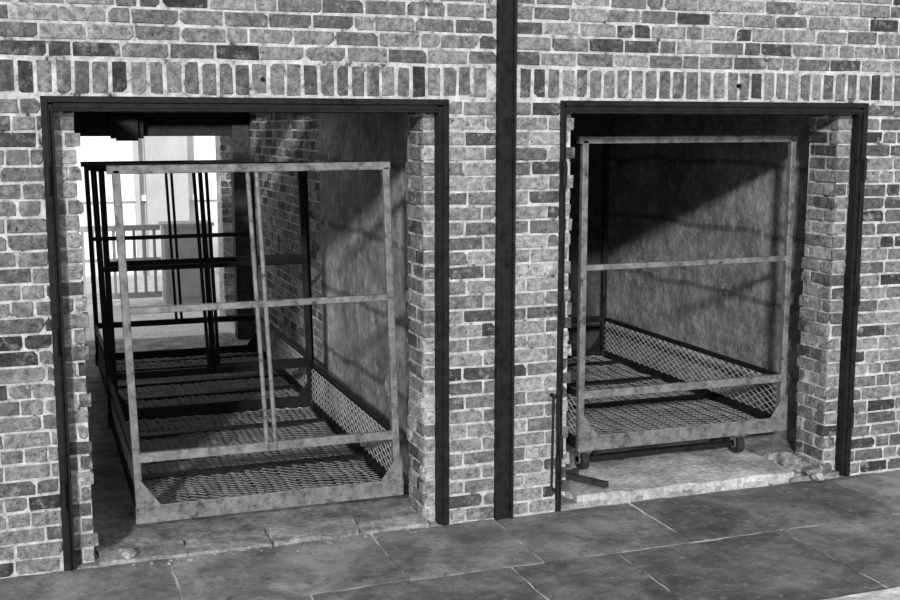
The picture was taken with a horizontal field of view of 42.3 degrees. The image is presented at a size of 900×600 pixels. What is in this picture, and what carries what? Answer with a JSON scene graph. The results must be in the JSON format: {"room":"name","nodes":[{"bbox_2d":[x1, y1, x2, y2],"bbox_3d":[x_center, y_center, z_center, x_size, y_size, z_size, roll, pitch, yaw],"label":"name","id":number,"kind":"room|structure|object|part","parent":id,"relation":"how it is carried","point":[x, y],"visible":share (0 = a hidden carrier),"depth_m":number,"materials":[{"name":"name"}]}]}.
{"room":"loading dock","nodes":[
{"label":"loading dock","id":0,"kind":"room"},
{"bbox_2d":[75,136,218,275],"bbox_3d":[-4.616,-3.309,15.372,12.000,6.000,0.550,-3,9,-20],"label":"wall","id":1,"kind":"structure","parent":0,"point":[144,202],"depth_m":15.66,"materials":[{"name":"white paint"}]},
{"bbox_2d":[74,112,247,140],"bbox_3d":[-2.765,-1.615,10.543,1.840,0.340,0.420,-3,9,-20],"label":"ceiling beam","id":2,"kind":"structure","parent":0,"point":[120,126],"depth_m":10.50,"materials":[{"name":"black metal"}]},
{"bbox_2d":[247,113,408,479],"bbox_3d":[-0.772,-0.379,8.704,0.552,2.250,5.583,-3,9,-20],"label":"wall partition","id":3,"kind":"structure","parent":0,"point":[350,343],"depth_m":7.74,"materials":[{"name":"concrete"}]},
{"bbox_2d":[0,0,899,578],"bbox_3d":[0.354,-0.391,5.948,6.016,3.020,0.343,-3,9,-20],"label":"wall","id":4,"kind":"structure","parent":0,"point":[806,51],"depth_m":5.71,"materials":[{"name":"brick"}]},
{"bbox_2d":[40,96,448,570],"bbox_3d":[-0.921,0.112,5.528,1.840,2.108,0.360,-3,9,-20],"label":"door frame","id":5,"kind":"structure","parent":4,"relation":"attached to","point":[59,103],"depth_m":5.25,"materials":[{"name":"black paint"}]},
{"bbox_2d":[95,511,428,567],"bbox_3d":[-0.886,1.157,5.653,1.593,0.062,0.266,-3,9,-20],"label":"door sill","id":6,"kind":"structure","parent":4,"relation":"attached to","point":[236,540],"depth_m":5.62,"materials":[{"name":"concrete"}]},
{"bbox_2d":[260,77,740,87],"bbox_3d":[0.334,-1.055,5.654,2.520,0.020,0.026,-3,9,-20],"label":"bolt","id":7,"kind":"object","parent":4,"relation":"attached to","point":[261,78],"visible":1,"depth_m":5.65,"materials":[{"name":"black paint"}]},
{"bbox_2d":[550,393,555,492],"bbox_3d":[0.529,0.737,5.983,0.033,0.526,0.042,-3,9,-20],"label":"rod","id":8,"kind":"object","parent":4,"relation":"attached to","point":[552,395],"visible":1,"depth_m":5.97,"materials":[{"name":"black paint"}]},
{"bbox_2d":[555,100,868,511],"bbox_3d":[1.370,-0.009,6.348,1.852,2.108,0.360,-3,9,-20],"label":"door frame","id":9,"kind":"structure","parent":4,"relation":"attached to","point":[858,160],"depth_m":6.30,"materials":[{"name":"black paint"}]},
{"bbox_2d":[0,271,899,599],"bbox_3d":[-1.708,0.617,9.464,15.100,0.158,24.000,-3,9,-20],"label":"floor","id":10,"kind":"structure","parent":0,"point":[838,537],"depth_m":5.55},
{"bbox_2d":[79,224,162,300],"bbox_3d":[-4.621,-0.333,12.676,2.880,0.900,0.060,-3,9,-20],"label":"railing","id":11,"kind":"object","parent":10,"relation":"on","point":[153,227],"visible":0.27,"depth_m":13.02,"materials":[{"name":"grey metal"}]},
{"bbox_2d":[158,220,213,304],"bbox_3d":[-3.011,-0.437,13.347,0.570,0.910,0.440,-3,9,-20],"label":"base cabinet","id":12,"kind":"object","parent":10,"relation":"on","point":[190,281],"visible":0.57,"depth_m":13.14,"materials":[{"name":"grey"}]},
{"bbox_2d":[80,159,316,410],"bbox_3d":[-1.896,-0.148,8.518,1.385,1.748,2.022,-3,9,-20],"label":"cart","id":13,"kind":"object","parent":10,"relation":"on","point":[236,354],"visible":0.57,"depth_m":8.54,"materials":[{"name":"black paint"}]},
{"bbox_3d":[-2.230,-0.312,9.426,1.384,1.628,0.060,-3,9,-20],"label":"frame","id":14,"kind":"part","parent":13,"relation":"part of","materials":[{"name":"black paint"}]},
{"bbox_2d":[215,136,234,315],"bbox_3d":[-2.165,-1.297,12.016,0.455,3.000,0.415,-3,9,-20],"label":"brick pier","id":15,"kind":"object","parent":10,"relation":"on","point":[222,143],"visible":0.17,"depth_m":11.89,"materials":[{"name":"grey brick"}]},
{"bbox_2d":[230,125,253,338],"bbox_3d":[-1.956,-0.632,10.936,0.150,2.000,0.150,-3,9,-20],"label":"column","id":16,"kind":"structure","parent":10,"relation":"on","point":[239,140],"depth_m":10.87,"materials":[{"name":"paint"}]},
{"bbox_2d":[86,161,402,524],"bbox_3d":[-1.237,0.108,6.582,1.405,1.808,2.002,-3,9,-20],"label":"cart","id":17,"kind":"object","parent":10,"relation":"on","point":[129,432],"visible":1,"depth_m":6.18,"materials":[{"name":"grey metal"}]},
{"bbox_3d":[-1.567,-0.048,7.482,1.404,1.664,0.060,-3,9,-20],"label":"frame","id":18,"kind":"part","parent":17,"relation":"part of","materials":[{"name":"black paint"}]},
{"bbox_2d":[117,529,416,571],"bbox_3d":[-0.852,1.149,5.554,1.420,0.055,0.255,-3,9,-20],"label":"rubble","id":19,"kind":"object","parent":10,"relation":"on","point":[129,553],"visible":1,"depth_m":5.36,"materials":[{"name":"stone"}]},
{"bbox_2d":[494,0,516,520],"bbox_3d":[0.272,-0.369,5.727,0.091,3.000,0.041,-3,9,-20],"label":"post","id":20,"kind":"object","parent":10,"relation":"on","point":[506,15],"visible":1,"depth_m":5.74,"materials":[{"name":"black metal"}]},
{"bbox_2d":[565,446,793,503],"bbox_3d":[1.196,0.990,6.630,1.372,0.088,0.631,-3,9,-20],"label":"concrete slab","id":21,"kind":"object","parent":10,"relation":"on","point":[653,476],"visible":0.81,"depth_m":6.52,"materials":[{"name":"grey concrete"}]},
{"bbox_2d":[566,468,608,487],"bbox_3d":[0.746,0.974,6.345,0.128,0.030,0.293,-7,11,-41],"label":"bar","id":22,"kind":"object","parent":21,"relation":"on","point":[572,474],"visible":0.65,"depth_m":6.31,"materials":[{"name":"metal"}]},
{"bbox_2d":[566,135,796,469],"bbox_3d":[0.954,-0.149,7.685,1.395,1.873,2.372,-3,9,-20],"label":"cart","id":23,"kind":"object","parent":10,"relation":"on","point":[584,440],"visible":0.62,"depth_m":6.87,"materials":[{"name":"grey metal"}]},
{"bbox_3d":[0.561,-0.345,8.755,1.395,1.698,0.060,-3,9,-20],"label":"frame","id":24,"kind":"part","parent":23,"relation":"part of","materials":[{"name":"black paint"}]},
{"bbox_2d":[763,450,823,485],"bbox_3d":[1.968,0.950,6.652,0.310,0.099,0.507,1,9,10],"label":"rubble","id":25,"kind":"object","parent":10,"relation":"on","point":[789,461],"visible":0.92,"depth_m":6.67,"materials":[{"name":"stone"}]},
{"bbox_2d":[567,114,607,361],"bbox_3d":[0.324,-0.458,9.243,1.880,2.250,0.300,-3,9,-20],"label":"wall","id":26,"kind":"structure","parent":0,"point":[584,124],"depth_m":9.34,"materials":[{"name":"paint"}]},
{"bbox_2d":[606,114,810,443],"bbox_3d":[1.943,-0.320,8.307,0.520,2.250,2.980,-3,9,-20],"label":"wall","id":27,"kind":"structure","parent":0,"point":[668,201],"depth_m":7.99,"materials":[{"name":"paint"}]}
]}

